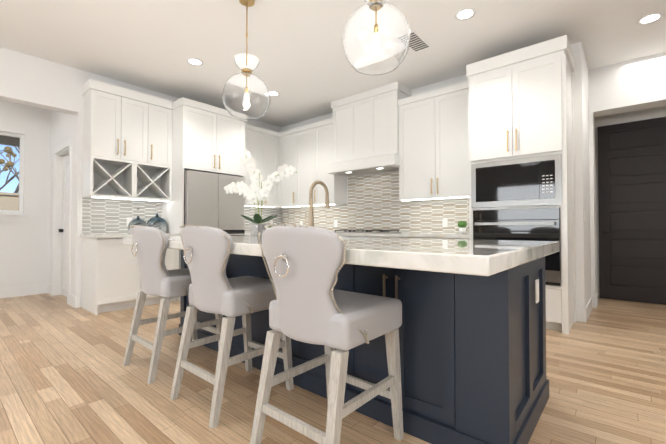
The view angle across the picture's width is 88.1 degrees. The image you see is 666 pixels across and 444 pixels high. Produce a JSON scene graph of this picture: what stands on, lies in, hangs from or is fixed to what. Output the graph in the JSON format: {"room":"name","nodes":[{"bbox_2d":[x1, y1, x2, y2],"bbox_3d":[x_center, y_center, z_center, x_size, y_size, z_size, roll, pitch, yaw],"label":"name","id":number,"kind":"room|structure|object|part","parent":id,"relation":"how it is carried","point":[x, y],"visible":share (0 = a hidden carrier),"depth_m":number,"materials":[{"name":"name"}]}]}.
{"room":"kitchen","nodes":[
{"label":"kitchen","id":0,"kind":"room"},
{"bbox_2d":[0,100,50,287],"bbox_3d":[-6.186,-0.443,3.206,0.150,2.980,5.850,-1,-1,41],"label":"wall","id":1,"kind":"structure","parent":0,"point":[24,252],"depth_m":5.09,"materials":[{"name":"white paint"}]},
{"bbox_2d":[0,135,19,209],"bbox_3d":[-4.883,-0.709,4.748,0.005,1.070,0.830,-1,-1,41],"label":"window","id":2,"kind":"structure","parent":1,"relation":"in","point":[9,168],"depth_m":4.98,"materials":[{"name":"clear glass"}]},
{"bbox_2d":[0,131,23,212],"bbox_3d":[-4.877,-0.709,4.743,0.050,1.160,0.920,-1,-1,41],"label":"window frame","id":3,"kind":"structure","parent":1,"relation":"attached to","point":[21,167],"depth_m":5.05,"materials":[{"name":"white wood"}]},
{"bbox_2d":[0,212,27,221],"bbox_3d":[-4.792,-0.070,4.674,0.055,0.120,0.980,-1,-1,41],"label":"window sill","id":4,"kind":"structure","parent":1,"relation":"attached to","point":[4,216],"depth_m":4.93,"materials":[{"name":"white wood"}]},
{"bbox_2d":[49,110,74,294],"bbox_3d":[-3.772,-0.417,4.892,1.330,2.980,0.150,-1,-1,41],"label":"wall","id":5,"kind":"structure","parent":0,"point":[62,127],"depth_m":4.83,"materials":[{"name":"white paint"}]},
{"bbox_2d":[51,138,71,304],"bbox_3d":[-3.735,-0.005,4.829,0.990,2.155,0.148,-1,-1,41],"label":"door frame","id":6,"kind":"structure","parent":5,"relation":"attached to","point":[59,153],"depth_m":5.05,"materials":[{"name":"white wood"}]},
{"bbox_2d":[58,153,68,296],"bbox_3d":[-3.721,0.043,4.844,0.788,2.049,0.087,-1,-1,41],"label":"door","id":7,"kind":"structure","parent":5,"relation":"in","point":[64,230],"depth_m":5.02,"materials":[{"name":"white wood"}]},
{"bbox_2d":[0,47,279,306],"bbox_3d":[-4.030,-0.440,3.437,0.168,2.980,9.002,-1,-1,41],"label":"wall","id":8,"kind":"structure","parent":0,"point":[29,80],"depth_m":4.20,"materials":[{"name":"white paint"}]},
{"bbox_2d":[0,284,597,322],"bbox_3d":[-2.136,0.972,2.874,6.410,0.140,10.640,-1,-1,41],"label":"baseboard","id":9,"kind":"structure","parent":8,"relation":"attached to","point":[582,314],"depth_m":4.86,"materials":[{"name":"white wood"}]},
{"bbox_2d":[0,293,665,443],"bbox_3d":[-0.161,1.069,1.421,11.700,0.100,11.000,-1,-1,41],"label":"floor","id":10,"kind":"structure","parent":0,"point":[67,376],"depth_m":2.13,"materials":[{"name":"brown wood"}]},
{"bbox_2d":[123,225,222,383],"bbox_3d":[-1.171,0.530,2.549,0.514,1.012,0.572,-1,-1,41],"label":"stool","id":11,"kind":"object","parent":10,"relation":"on","point":[157,277],"visible":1,"depth_m":2.33,"materials":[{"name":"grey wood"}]},
{"bbox_3d":[-1.275,0.263,2.430,0.514,0.482,0.249,-1,-1,41],"label":"trim","id":12,"kind":"part","parent":11,"relation":"part of","materials":[{"name":"beige"}]},
{"bbox_3d":[-1.133,0.447,2.594,0.470,0.140,0.445,-1,-1,41],"label":"seat","id":13,"kind":"part","parent":11,"relation":"part of","materials":[{"name":"grey fabric"}]},
{"bbox_2d":[170,224,293,428],"bbox_3d":[-0.600,0.522,2.062,0.514,1.012,0.572,-1,-1,41],"label":"stool","id":14,"kind":"object","parent":10,"relation":"on","point":[213,288],"visible":1,"depth_m":1.86,"materials":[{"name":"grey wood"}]},
{"bbox_3d":[-0.705,0.255,1.943,0.514,0.482,0.249,-1,-1,41],"label":"trim","id":15,"kind":"part","parent":14,"relation":"part of","materials":[{"name":"beige"}]},
{"bbox_3d":[-0.563,0.439,2.107,0.470,0.140,0.445,-1,-1,41],"label":"seat","id":16,"kind":"part","parent":14,"relation":"part of","materials":[{"name":"grey fabric"}]},
{"bbox_2d":[250,223,403,443],"bbox_3d":[-0.022,0.515,1.568,0.514,1.012,0.572,-1,-1,41],"label":"stool","id":17,"kind":"object","parent":10,"relation":"on","point":[310,304],"visible":1,"depth_m":1.38,"materials":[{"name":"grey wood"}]},
{"bbox_3d":[-0.127,0.247,1.450,0.514,0.482,0.249,-1,-1,41],"label":"trim","id":18,"kind":"part","parent":17,"relation":"part of","materials":[{"name":"beige"}]},
{"bbox_3d":[0.015,0.432,1.613,0.470,0.140,0.445,-1,-1,41],"label":"seat","id":19,"kind":"part","parent":17,"relation":"part of","materials":[{"name":"grey fabric"}]},
{"bbox_2d":[80,35,575,334],"bbox_3d":[-0.281,-0.430,4.001,4.795,2.979,3.270,-1,-1,41],"label":"kitchen cabinets","id":20,"kind":"object","parent":10,"relation":"on","point":[485,151],"visible":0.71,"depth_m":4.46,"materials":[{"name":"white wood"}]},
{"bbox_2d":[127,217,131,225],"bbox_3d":[-2.797,-0.007,4.731,0.002,0.115,0.070,-1,-1,41],"label":"electrical outlet","id":21,"kind":"object","parent":20,"relation":"attached to","point":[129,219],"depth_m":4.72,"materials":[{"name":"white plastic"}]},
{"bbox_2d":[80,233,181,237],"bbox_3d":[-2.600,0.172,4.472,0.645,0.040,0.988,-1,-1,41],"label":"countertop","id":22,"kind":"structure","parent":20,"relation":"on","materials":[{"name":"white stone"}]},
{"bbox_2d":[128,208,147,233],"bbox_3d":[-2.534,-0.015,4.479,0.121,0.331,0.241,-1,-1,41],"label":"vase","id":23,"kind":"object","parent":20,"relation":"on","point":[138,221],"visible":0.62,"depth_m":4.43,"materials":[{"name":"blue glass"}]},
{"bbox_2d":[147,205,167,232],"bbox_3d":[-2.457,-0.040,4.808,0.144,0.392,0.286,-1,-1,41],"label":"vase","id":24,"kind":"object","parent":20,"relation":"on","point":[159,222],"visible":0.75,"depth_m":4.79,"materials":[{"name":"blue glass"}]},
{"bbox_2d":[184,170,244,234],"bbox_3d":[-1.918,0.187,5.193,0.685,1.758,0.920,-1,-1,41],"label":"fridge","id":25,"kind":"object","parent":20,"relation":"in","point":[207,203],"depth_m":4.92,"materials":[{"name":"silver metal"}]},
{"bbox_2d":[334,230,400,232],"bbox_3d":[0.467,0.137,5.079,0.920,0.047,0.505,-1,-1,41],"label":"cooktop","id":26,"kind":"object","parent":20,"relation":"on","point":[365,231],"visible":1,"depth_m":4.87,"materials":[{"name":"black glass"}]},
{"bbox_2d":[442,219,447,226],"bbox_3d":[1.500,0.011,4.613,0.070,0.115,0.002,-1,-1,41],"label":"electrical outlet","id":27,"kind":"object","parent":20,"relation":"attached to","point":[444,222],"depth_m":4.61,"materials":[{"name":"white plastic"}]},
{"bbox_2d":[458,221,466,233],"bbox_3d":[1.583,0.063,4.222,0.121,0.167,0.127,-1,-1,41],"label":"pot","id":28,"kind":"object","parent":20,"relation":"on","point":[462,226],"visible":1,"depth_m":4.18,"materials":[{"name":"white ceramic"}]},
{"bbox_2d":[471,154,561,207],"bbox_3d":[1.933,-0.397,3.624,0.830,0.480,0.325,-1,-1,41],"label":"microwave","id":29,"kind":"object","parent":20,"relation":"in","point":[528,181],"depth_m":3.47,"materials":[{"name":"silver metal"}]},
{"bbox_2d":[473,208,560,285],"bbox_3d":[1.916,0.240,3.595,0.790,0.735,0.377,-1,-1,41],"label":"oven","id":30,"kind":"object","parent":20,"relation":"in","point":[523,224],"depth_m":3.42,"materials":[{"name":"black"}]},
{"bbox_2d":[175,248,548,443],"bbox_3d":[-0.090,0.609,2.604,2.816,0.855,0.896,-1,-1,41],"label":"kitchen island","id":31,"kind":"object","parent":10,"relation":"on","point":[472,336],"depth_m":1.61,"materials":[{"name":"blue wood"}]},
{"bbox_2d":[123,236,558,275],"bbox_3d":[-0.213,0.149,2.433,2.885,0.060,1.350,-1,-1,41],"label":"island countertop","id":32,"kind":"structure","parent":31,"relation":"on","point":[453,257],"depth_m":1.30,"materials":[{"name":"white stone"}]},
{"bbox_2d":[224,147,296,235],"bbox_3d":[-0.709,-0.309,3.355,0.738,0.883,0.375,-1,-1,41],"label":"orchid pot","id":33,"kind":"object","parent":32,"relation":"on","point":[255,192],"visible":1,"depth_m":3.34,"materials":[{"name":"white plant"}]},
{"bbox_2d":[305,180,329,226],"bbox_3d":[-0.122,-0.100,2.676,0.096,0.445,0.239,-1,-1,41],"label":"faucet","id":34,"kind":"object","parent":32,"relation":"on","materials":[{"name":"gold metal"}]},
{"bbox_2d":[0,0,665,126],"bbox_3d":[-0.161,-2.011,1.469,11.700,0.100,11.000,-1,-1,41],"label":"ceiling","id":35,"kind":"structure","parent":0,"point":[305,69],"depth_m":3.62,"materials":[{"name":"white paint"}]},
{"bbox_2d":[186,58,202,65],"bbox_3d":[-1.653,-1.917,4.124,0.189,0.004,0.189,-1,-1,34],"label":"recessed light","id":36,"kind":"object","parent":35,"relation":"in","point":[195,61],"depth_m":4.11,"materials":[{"name":"white plastic"}]},
{"bbox_2d":[222,0,269,119],"bbox_3d":[-0.749,-1.432,2.989,0.405,1.010,0.405,-1,-1,41],"label":"pendant light","id":37,"kind":"object","parent":35,"relation":"hanging from","point":[245,94],"visible":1,"depth_m":2.86,"materials":[{"name":"clear glass"}]},
{"bbox_3d":[-0.749,-1.168,2.985,0.405,0.483,0.405,-1,-1,41],"label":"glass","id":38,"kind":"part","parent":37,"relation":"part of","materials":[{"name":"clear glass"}]},
{"bbox_2d":[269,91,279,95],"bbox_3d":[-0.885,-1.902,5.099,0.189,0.004,0.189,-1,-1,34],"label":"recessed light","id":39,"kind":"object","parent":35,"relation":"in","point":[272,93],"depth_m":5.09,"materials":[{"name":"white"}]},
{"bbox_2d":[342,0,410,74],"bbox_3d":[0.259,-1.446,2.075,0.405,1.010,0.405,-1,-1,41],"label":"pendant light","id":40,"kind":"object","parent":35,"relation":"hanging from","point":[376,36],"visible":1,"depth_m":1.93,"materials":[{"name":"clear glass"}]},
{"bbox_2d":[409,30,431,52],"bbox_3d":[0.872,-1.921,3.677,0.200,0.010,0.420,-1,-1,41],"label":"ceiling vent","id":41,"kind":"object","parent":35,"relation":"in","point":[418,43],"visible":0.65,"depth_m":3.70,"materials":[{"name":"white metal"}]},
{"bbox_2d":[454,8,475,20],"bbox_3d":[1.228,-1.932,3.201,0.189,0.004,0.189,0,-1,1],"label":"recessed light","id":42,"kind":"object","parent":35,"relation":"in","point":[464,13],"depth_m":3.20,"materials":[{"name":"white plastic"}]},
{"bbox_2d":[637,12,663,24],"bbox_3d":[3.010,-1.931,3.270,0.189,0.004,0.189,-1,-1,32],"label":"recessed light","id":43,"kind":"object","parent":35,"relation":"in","point":[653,17],"depth_m":3.26,"materials":[{"name":"white plastic"}]},
{"bbox_2d":[280,42,585,308],"bbox_3d":[0.788,-0.410,5.337,5.025,2.980,0.148,-1,-1,41],"label":"wall","id":44,"kind":"structure","parent":0,"point":[577,50],"depth_m":3.68,"materials":[{"name":"white paint"}]},
{"bbox_2d":[583,50,590,304],"bbox_3d":[3.193,-0.424,4.399,0.150,2.980,1.550,-1,-1,41],"label":"wall","id":45,"kind":"structure","parent":0,"point":[587,180],"depth_m":4.01,"materials":[{"name":"white paint"}]},
{"bbox_2d":[588,52,665,307],"bbox_3d":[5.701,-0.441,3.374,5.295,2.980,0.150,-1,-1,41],"label":"wall","id":46,"kind":"structure","parent":0,"point":[642,111],"depth_m":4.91,"materials":[{"name":"white paint"}]},
{"bbox_2d":[595,110,665,127],"bbox_3d":[4.252,-0.188,4.484,1.345,2.510,0.040,-1,-1,41],"label":"door frame","id":47,"kind":"structure","parent":46,"relation":"attached to","point":[639,117],"depth_m":4.66,"materials":[{"name":"white wood"}]},
{"bbox_2d":[597,117,665,304],"bbox_3d":[4.111,-0.144,4.577,0.920,2.415,0.040,-1,-1,41],"label":"hall door","id":48,"kind":"structure","parent":46,"relation":"in","point":[632,193],"depth_m":4.62,"materials":[{"name":"grey wood"}]}
]}

